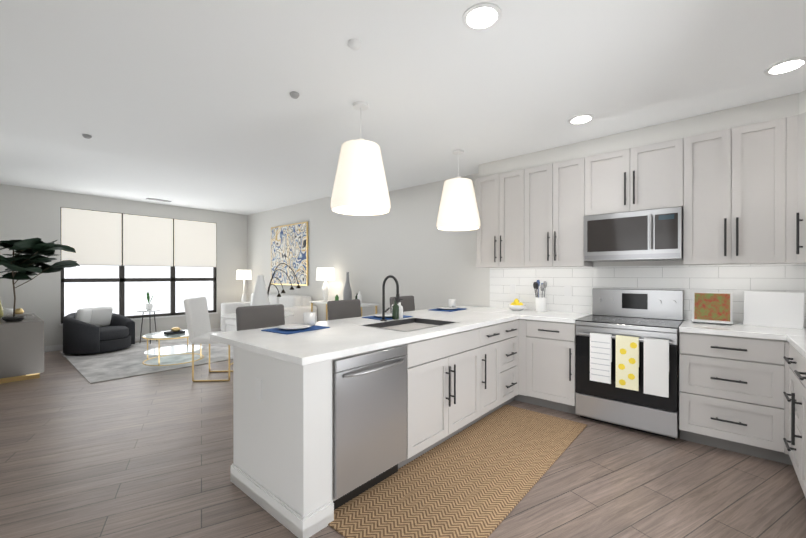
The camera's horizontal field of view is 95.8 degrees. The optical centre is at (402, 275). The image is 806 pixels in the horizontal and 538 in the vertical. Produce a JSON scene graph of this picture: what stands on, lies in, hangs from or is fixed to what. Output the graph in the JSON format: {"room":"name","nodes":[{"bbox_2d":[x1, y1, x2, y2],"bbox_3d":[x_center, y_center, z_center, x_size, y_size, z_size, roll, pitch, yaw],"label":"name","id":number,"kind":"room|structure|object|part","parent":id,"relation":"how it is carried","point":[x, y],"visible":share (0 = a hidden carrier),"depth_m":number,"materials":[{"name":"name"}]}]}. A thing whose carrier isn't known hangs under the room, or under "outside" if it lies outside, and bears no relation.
{"room":"open-plan kitchen","nodes":[
{"label":"open-plan kitchen","id":0,"kind":"room"},
{"bbox_2d":[0,184,246,345],"bbox_3d":[-5.310,-0.090,7.384,0.100,2.810,4.350,0,0,41],"label":"wall","id":1,"kind":"structure","parent":0,"point":[27,213],"depth_m":6.44,"materials":[{"name":"white paint"}]},
{"bbox_2d":[44,328,220,351],"bbox_3d":[-5.267,1.265,7.349,0.014,0.100,4.290,0,0,41],"label":"baseboard","id":2,"kind":"structure","parent":1,"relation":"attached to","point":[56,348],"depth_m":6.42,"materials":[{"name":"white"}]},
{"bbox_2d":[59,207,217,325],"bbox_3d":[-5.207,-0.176,7.464,0.110,2.100,2.694,0,0,41],"label":"window","id":3,"kind":"structure","parent":1,"relation":"in","point":[122,279],"depth_m":7.34,"materials":[{"name":"black metal"}]},
{"bbox_2d":[61,207,215,266],"bbox_3d":[-5.195,-0.708,7.453,0.014,1.015,2.630,0,0,41],"label":"window shade","id":4,"kind":"object","parent":3,"relation":"attached to","point":[90,237],"visible":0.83,"depth_m":7.26,"materials":[{"name":"white fabric"}]},
{"bbox_2d":[0,131,326,214],"bbox_3d":[-3.896,-1.573,6.150,3.850,0.160,4.550,0,0,41],"label":"ceiling","id":5,"kind":"structure","parent":0,"point":[30,162],"depth_m":5.70,"materials":[{"name":"white paint"}]},
{"bbox_2d":[236,270,251,301],"bbox_3d":[-3.678,0.587,8.451,0.500,1.451,0.500,0,0,41],"label":"table lamp","id":6,"kind":"object","parent":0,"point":[243,275],"visible":0.44,"depth_m":8.34,"materials":[{"name":"white"}]},
{"bbox_2d":[270,312,329,333],"bbox_3d":[-0.789,0.342,2.767,0.255,0.105,0.339,0,0,41],"label":"place setting","id":7,"kind":"object","parent":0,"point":[309,321],"depth_m":2.83,"materials":[{"name":"white ceramic"}]},
{"bbox_2d":[366,307,409,317],"bbox_3d":[-0.135,0.341,3.553,0.255,0.105,0.345,0,0,41],"label":"place setting","id":8,"kind":"object","parent":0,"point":[406,314],"depth_m":3.54,"materials":[{"name":"white ceramic"}]},
{"bbox_2d":[0,340,805,537],"bbox_3d":[-1.578,1.370,4.136,9.997,0.100,4.550,0,0,41],"label":"floor","id":9,"kind":"structure","parent":0,"point":[150,455],"depth_m":2.39,"materials":[{"name":"brown wood"}]},
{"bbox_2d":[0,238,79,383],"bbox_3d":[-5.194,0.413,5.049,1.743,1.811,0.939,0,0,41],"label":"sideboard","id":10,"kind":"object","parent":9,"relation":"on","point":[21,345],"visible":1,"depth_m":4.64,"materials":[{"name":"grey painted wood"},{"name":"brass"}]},
{"bbox_2d":[0,238,79,321],"bbox_3d":[-4.865,0.045,4.858,0.998,1.075,0.794,0,0,41],"label":"plant","id":11,"kind":"object","parent":10,"relation":"on","point":[32,249],"depth_m":4.75,"materials":[{"name":"green plant"}]},
{"bbox_2d":[60,338,232,383],"bbox_3d":[-4.039,1.310,6.333,2.800,0.012,2.550,0,0,41],"label":"area rug","id":12,"kind":"object","parent":9,"relation":"on","point":[109,366],"visible":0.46,"depth_m":5.63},
{"bbox_2d":[63,306,134,353],"bbox_3d":[-5.314,0.936,6.415,0.979,0.760,0.990,0,0,41],"label":"armchair","id":13,"kind":"object","parent":12,"relation":"on","point":[92,330],"visible":0.98,"depth_m":6.16,"materials":[{"name":"black fabric"}]},
{"bbox_2d":[136,291,160,343],"bbox_3d":[-4.954,0.800,7.109,0.400,1.031,0.400,0,0,41],"label":"side table","id":14,"kind":"object","parent":12,"relation":"on","point":[149,307],"visible":0.9,"depth_m":7.07,"materials":[{"name":"black metal"}]},
{"bbox_3d":[-4.954,0.990,7.109,0.400,0.651,0.400,0,0,41],"label":"frame","id":15,"kind":"part","parent":14,"relation":"part of","materials":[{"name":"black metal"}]},
{"bbox_2d":[145,291,153,309],"bbox_3d":[-4.951,0.474,7.122,0.131,0.379,0.145,0,0,41],"label":"plant","id":16,"kind":"object","parent":14,"relation":"on","point":[149,306],"depth_m":7.08,"materials":[{"name":"green plant"}]},
{"bbox_2d":[142,327,203,365],"bbox_3d":[-3.574,1.061,5.695,0.822,0.506,0.822,0,0,41],"label":"coffee table","id":17,"kind":"object","parent":12,"relation":"on","point":[176,333],"visible":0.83,"depth_m":5.60,"materials":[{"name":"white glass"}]},
{"bbox_2d":[184,297,232,381],"bbox_3d":[-2.454,0.801,4.772,0.586,1.035,0.480,0,0,-4],"label":"dining chair","id":18,"kind":"object","parent":9,"relation":"on","point":[198,321],"visible":0.77,"depth_m":4.57,"materials":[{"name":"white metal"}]},
{"bbox_2d":[221,311,293,319],"bbox_3d":[-2.135,0.943,5.397,1.000,0.750,1.000,0,0,41],"label":"dining table","id":19,"kind":"object","parent":9,"relation":"on","point":[231,316],"visible":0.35,"depth_m":5.24,"materials":[{"name":"white ceramic"}]},
{"bbox_2d":[250,275,269,305],"bbox_3d":[-2.140,0.277,5.466,0.300,0.580,0.300,0,0,41],"label":"vase","id":20,"kind":"object","parent":19,"relation":"on","point":[260,296],"visible":0.71,"depth_m":5.39,"materials":[{"name":"white ceramic"}]},
{"bbox_2d":[236,304,284,330],"bbox_3d":[-1.119,0.794,3.131,0.473,1.059,0.442,0,0,41],"label":"counter stool","id":21,"kind":"object","parent":9,"relation":"on","point":[255,317],"visible":0.21,"depth_m":3.21,"materials":[{"name":"grey fabric"}]},
{"bbox_2d":[231,346,305,537],"bbox_3d":[-0.733,0.884,2.156,0.800,0.880,0.181,0,0,41],"label":"peninsula end panel","id":22,"kind":"object","parent":9,"relation":"on","point":[269,464],"depth_m":2.03,"materials":[{"name":"grey"}]},
{"bbox_2d":[210,310,517,365],"bbox_3d":[-0.073,0.422,3.134,1.120,0.040,2.579,0,0,41],"label":"countertop","id":23,"kind":"structure","parent":22,"relation":"on","point":[347,335],"depth_m":2.43,"materials":[{"name":"white stone"}]},
{"bbox_2d":[378,275,401,321],"bbox_3d":[-0.100,0.197,3.230,0.216,0.409,0.109,0,0,41],"label":"faucet","id":24,"kind":"object","parent":23,"relation":"on","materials":[{"name":"black metal"}]},
{"bbox_2d":[366,318,445,329],"bbox_3d":[0.068,0.521,3.053,0.479,0.242,0.679,0,0,41],"label":"sink","id":25,"kind":"object","parent":23,"relation":"in","point":[407,323],"depth_m":3.25,"materials":[{"name":"metal"}]},
{"bbox_2d":[221,293,316,330],"bbox_3d":[-2.761,0.845,7.380,2.150,0.940,0.950,0,0,41],"label":"sofa","id":26,"kind":"object","parent":9,"relation":"on","point":[298,306],"visible":0.25,"depth_m":7.08,"materials":[{"name":"white fabric"}]},
{"bbox_2d":[267,263,300,296],"bbox_3d":[-2.053,0.555,5.896,0.607,1.524,0.564,0,0,41],"label":"arc floor lamp","id":27,"kind":"object","parent":9,"relation":"on","point":[283,291],"visible":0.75,"depth_m":5.90,"materials":[{"name":"brown metal"}]},
{"bbox_2d":[306,358,337,537],"bbox_3d":[-0.714,0.884,2.155,0.788,0.880,0.165,0,0,41],"label":"base cabinet","id":28,"kind":"object","parent":9,"relation":"on","point":[330,416],"depth_m":1.92,"materials":[{"name":"grey"}]},
{"bbox_2d":[327,299,360,319],"bbox_3d":[-0.488,0.792,3.855,0.473,1.059,0.442,0,0,41],"label":"counter stool","id":29,"kind":"object","parent":9,"relation":"on","point":[342,309],"visible":0.23,"depth_m":3.93,"materials":[{"name":"grey fabric"}]},
{"bbox_2d":[310,268,378,320],"bbox_3d":[-1.039,0.586,6.251,1.370,1.461,0.390,0,0,41],"label":"console","id":30,"kind":"object","parent":9,"relation":"on","point":[325,274],"visible":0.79,"depth_m":6.40,"materials":[{"name":"white"}]},
{"bbox_2d":[338,338,417,506],"bbox_3d":[-0.442,0.883,2.468,0.788,0.880,0.663,0,0,41],"label":"base cabinet","id":31,"kind":"object","parent":9,"relation":"on","point":[378,387],"depth_m":2.19,"materials":[{"name":"grey metal"}]},
{"bbox_2d":[333,345,406,509],"bbox_3d":[-0.180,0.890,2.198,0.150,0.868,0.593,0,0,41],"label":"dishwasher","id":32,"kind":"object","parent":31,"relation":"in","point":[370,386],"depth_m":2.14,"materials":[{"name":"silver metal"}]},
{"bbox_2d":[390,296,414,312],"bbox_3d":[0.142,0.791,4.579,0.473,1.059,0.442,0,0,41],"label":"counter stool","id":33,"kind":"object","parent":9,"relation":"on","point":[407,303],"visible":0.08,"depth_m":4.71,"materials":[{"name":"grey fabric"}]},
{"bbox_2d":[418,326,485,456],"bbox_3d":[0.073,0.882,3.059,0.788,0.880,1.031,0,0,41],"label":"base cabinet","id":34,"kind":"object","parent":9,"relation":"on","point":[452,366],"depth_m":2.78,"materials":[{"name":"grey wood"}]},
{"bbox_2d":[328,405,586,537],"bbox_3d":[0.584,1.318,2.604,0.770,0.008,2.300,0,0,41],"label":"area rug","id":35,"kind":"object","parent":9,"relation":"on","point":[480,478],"visible":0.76,"depth_m":2.32,"materials":[{"name":"wicker"}]},
{"bbox_2d":[486,322,497,415],"bbox_3d":[0.476,0.881,3.522,0.788,0.880,0.436,0,0,41],"label":"base cabinet","id":36,"kind":"object","parent":9,"relation":"on","point":[492,330],"depth_m":3.33,"materials":[{"name":"grey wood"}]},
{"bbox_2d":[498,318,525,408],"bbox_3d":[0.780,0.881,3.816,0.860,0.880,0.527,0,0,41],"label":"base cabinet","id":37,"kind":"object","parent":9,"relation":"on","point":[512,332],"depth_m":3.64,"materials":[{"name":"grey wood"}]},
{"bbox_2d":[526,318,573,413],"bbox_3d":[1.579,0.881,3.809,0.589,0.880,0.686,0,0,41],"label":"base cabinet","id":38,"kind":"object","parent":9,"relation":"on","point":[549,345],"depth_m":3.56,"materials":[{"name":"grey wood"}]},
{"bbox_2d":[566,314,677,438],"bbox_3d":[2.068,0.874,3.391,0.824,0.895,0.659,0,0,41],"label":"stove","id":39,"kind":"object","parent":9,"relation":"on","point":[625,376],"depth_m":3.06,"materials":[{"name":"grey metal"}]},
{"bbox_2d":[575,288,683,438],"bbox_3d":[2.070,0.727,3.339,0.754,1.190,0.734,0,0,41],"label":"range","id":40,"kind":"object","parent":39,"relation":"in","point":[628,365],"depth_m":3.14,"materials":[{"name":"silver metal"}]},
{"bbox_2d":[678,330,781,462],"bbox_3d":[2.629,0.883,2.925,0.621,0.880,0.639,0,0,41],"label":"base cabinet","id":41,"kind":"object","parent":9,"relation":"on","point":[730,385],"depth_m":2.69,"materials":[{"name":"grey wood"}]},
{"bbox_2d":[434,306,805,337],"bbox_3d":[1.938,0.421,3.508,3.662,0.040,0.667,0,0,41],"label":"countertop","id":42,"kind":"structure","parent":41,"relation":"on","point":[759,329],"depth_m":3.16,"materials":[{"name":"white stone"}]},
{"bbox_2d":[508,298,525,310],"bbox_3d":[1.325,0.331,4.238,0.210,0.137,0.210,0,0,41],"label":"lemon bowl","id":43,"kind":"object","parent":42,"relation":"on","point":[514,306],"depth_m":4.19,"materials":[{"name":"white ceramic"}]},
{"bbox_2d":[786,334,805,353],"bbox_3d":[2.176,0.425,1.485,0.646,0.040,2.107,0,0,41],"label":"countertop","id":44,"kind":"structure","parent":41,"relation":"on","point":[798,341],"depth_m":2.29,"materials":[{"name":"white stone"}]},
{"bbox_2d":[782,338,797,476],"bbox_3d":[2.695,0.884,2.086,0.652,0.880,0.580,0,0,41],"label":"base cabinet","id":45,"kind":"object","parent":9,"relation":"on","point":[789,355],"depth_m":2.42,"materials":[{"name":"grey wood"}]},
{"bbox_2d":[798,350,805,497],"bbox_3d":[2.379,0.885,1.712,0.636,0.880,0.520,0,0,41],"label":"base cabinet","id":46,"kind":"object","parent":9,"relation":"on","point":[801,357],"depth_m":2.07,"materials":[{"name":"grey wood"}]},
{"bbox_2d":[0,0,805,196],"bbox_3d":[-0.127,-1.497,2.867,6.147,0.300,4.550,0,0,41],"label":"ceiling","id":47,"kind":"structure","parent":0,"point":[208,86],"depth_m":2.45,"materials":[{"name":"white paint"}]},
{"bbox_2d":[348,39,361,49],"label":"smoke detector","id":48,"kind":"object","parent":47,"relation":"in","point":[355,44],"depth_m":2.08,"materials":[{"name":"white plastic"}]},
{"bbox_2d":[331,101,390,214],"bbox_3d":[-0.331,-0.929,2.867,0.468,0.834,0.468,0,0,41],"label":"pendant light","id":49,"kind":"object","parent":47,"relation":"hanging from","point":[360,187],"visible":1,"depth_m":2.71,"materials":[{"name":"white glass"}]},
{"bbox_2d":[437,149,479,230],"bbox_3d":[0.598,-0.931,3.941,0.468,0.834,0.468,0,0,41],"label":"pendant light","id":50,"kind":"object","parent":47,"relation":"hanging from","point":[458,209],"visible":1,"depth_m":3.78,"materials":[{"name":"white glass"}]},
{"bbox_2d":[462,2,501,30],"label":"recessed light","id":51,"kind":"object","parent":47,"relation":"in","point":[482,16],"depth_m":1.88,"materials":[{"name":"white"}]},
{"bbox_2d":[568,114,593,124],"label":"recessed light","id":52,"kind":"object","parent":47,"relation":"in","point":[583,118],"depth_m":3.13,"materials":[{"name":"white"}]},
{"bbox_2d":[764,57,805,75],"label":"recessed light","id":53,"kind":"object","parent":47,"relation":"in","point":[788,65],"depth_m":2.34,"materials":[{"name":"white"}]},
{"bbox_2d":[247,173,684,321],"bbox_3d":[-0.117,-0.088,5.811,9.997,2.810,0.100,0,0,41],"label":"wall","id":54,"kind":"structure","parent":0,"point":[415,252],"depth_m":5.86,"materials":[{"name":"white paint"}]},
{"bbox_2d":[271,222,307,285],"bbox_3d":[-2.431,-0.446,7.734,1.400,1.280,0.033,0,0,41],"label":"framed artwork","id":55,"kind":"object","parent":54,"relation":"attached to","point":[289,244],"visible":0.95,"depth_m":7.65,"materials":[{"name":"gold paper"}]},
{"bbox_2d":[476,156,517,269],"bbox_3d":[1.246,-0.724,4.320,0.654,1.248,0.349,0,0,41],"label":"upper cabinet","id":56,"kind":"object","parent":54,"relation":"attached to","point":[497,181],"depth_m":4.22,"materials":[{"name":"grey wood"}]},
{"bbox_2d":[518,143,581,269],"bbox_3d":[1.657,-0.723,3.962,0.674,1.248,0.349,0,0,41],"label":"upper cabinet","id":57,"kind":"object","parent":54,"relation":"attached to","point":[545,177],"depth_m":3.87,"materials":[{"name":"grey wood"}]},
{"bbox_2d":[574,119,681,269],"bbox_3d":[2.204,-0.722,3.486,0.899,1.248,0.349,0,0,41],"label":"upper cabinet","id":58,"kind":"object","parent":54,"relation":"attached to","point":[642,164],"depth_m":3.37,"materials":[{"name":"grey wood"}]},
{"bbox_2d":[582,198,681,261],"bbox_3d":[2.185,-0.400,3.464,0.765,0.507,0.391,0,0,41],"label":"upper cabinet","id":59,"kind":"object","parent":54,"relation":"attached to","point":[652,230],"depth_m":3.30,"materials":[{"name":"grey metal"}]},
{"bbox_2d":[584,207,682,261],"bbox_3d":[2.171,-0.366,3.449,0.766,0.440,0.432,0,0,41],"label":"microwave","id":60,"kind":"object","parent":59,"relation":"in","point":[652,233],"depth_m":3.29,"materials":[{"name":"silver metal"}]},
{"bbox_2d":[490,264,805,326],"bbox_3d":[1.422,0.153,2.573,3.217,0.500,2.758,0,0,41],"label":"backsplash","id":61,"kind":"structure","parent":54,"relation":"attached to","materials":[{"name":"tile"}]},
{"bbox_2d":[682,96,785,265],"bbox_3d":[2.754,-0.722,2.982,0.712,1.248,0.386,0,0,41],"label":"upper cabinet","id":62,"kind":"object","parent":54,"relation":"attached to","point":[734,159],"depth_m":2.89,"materials":[{"name":"grey wood"}]},
{"bbox_2d":[782,90,805,265],"bbox_3d":[2.876,-0.721,2.477,0.348,1.248,0.352,0,0,41],"label":"upper cabinet","id":63,"kind":"object","parent":0,"relation":"attached to","point":[794,254],"depth_m":2.67,"materials":[{"name":"grey wood"}]},
{"label":"outside","id":64,"kind":"structure","parent":0,"visible":0},
{"bbox_2d":[64,265,212,316],"bbox_3d":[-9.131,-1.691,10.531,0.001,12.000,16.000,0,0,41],"label":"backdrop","id":65,"kind":"structure","parent":64,"point":[79,295],"depth_m":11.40,"materials":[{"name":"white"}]}
]}

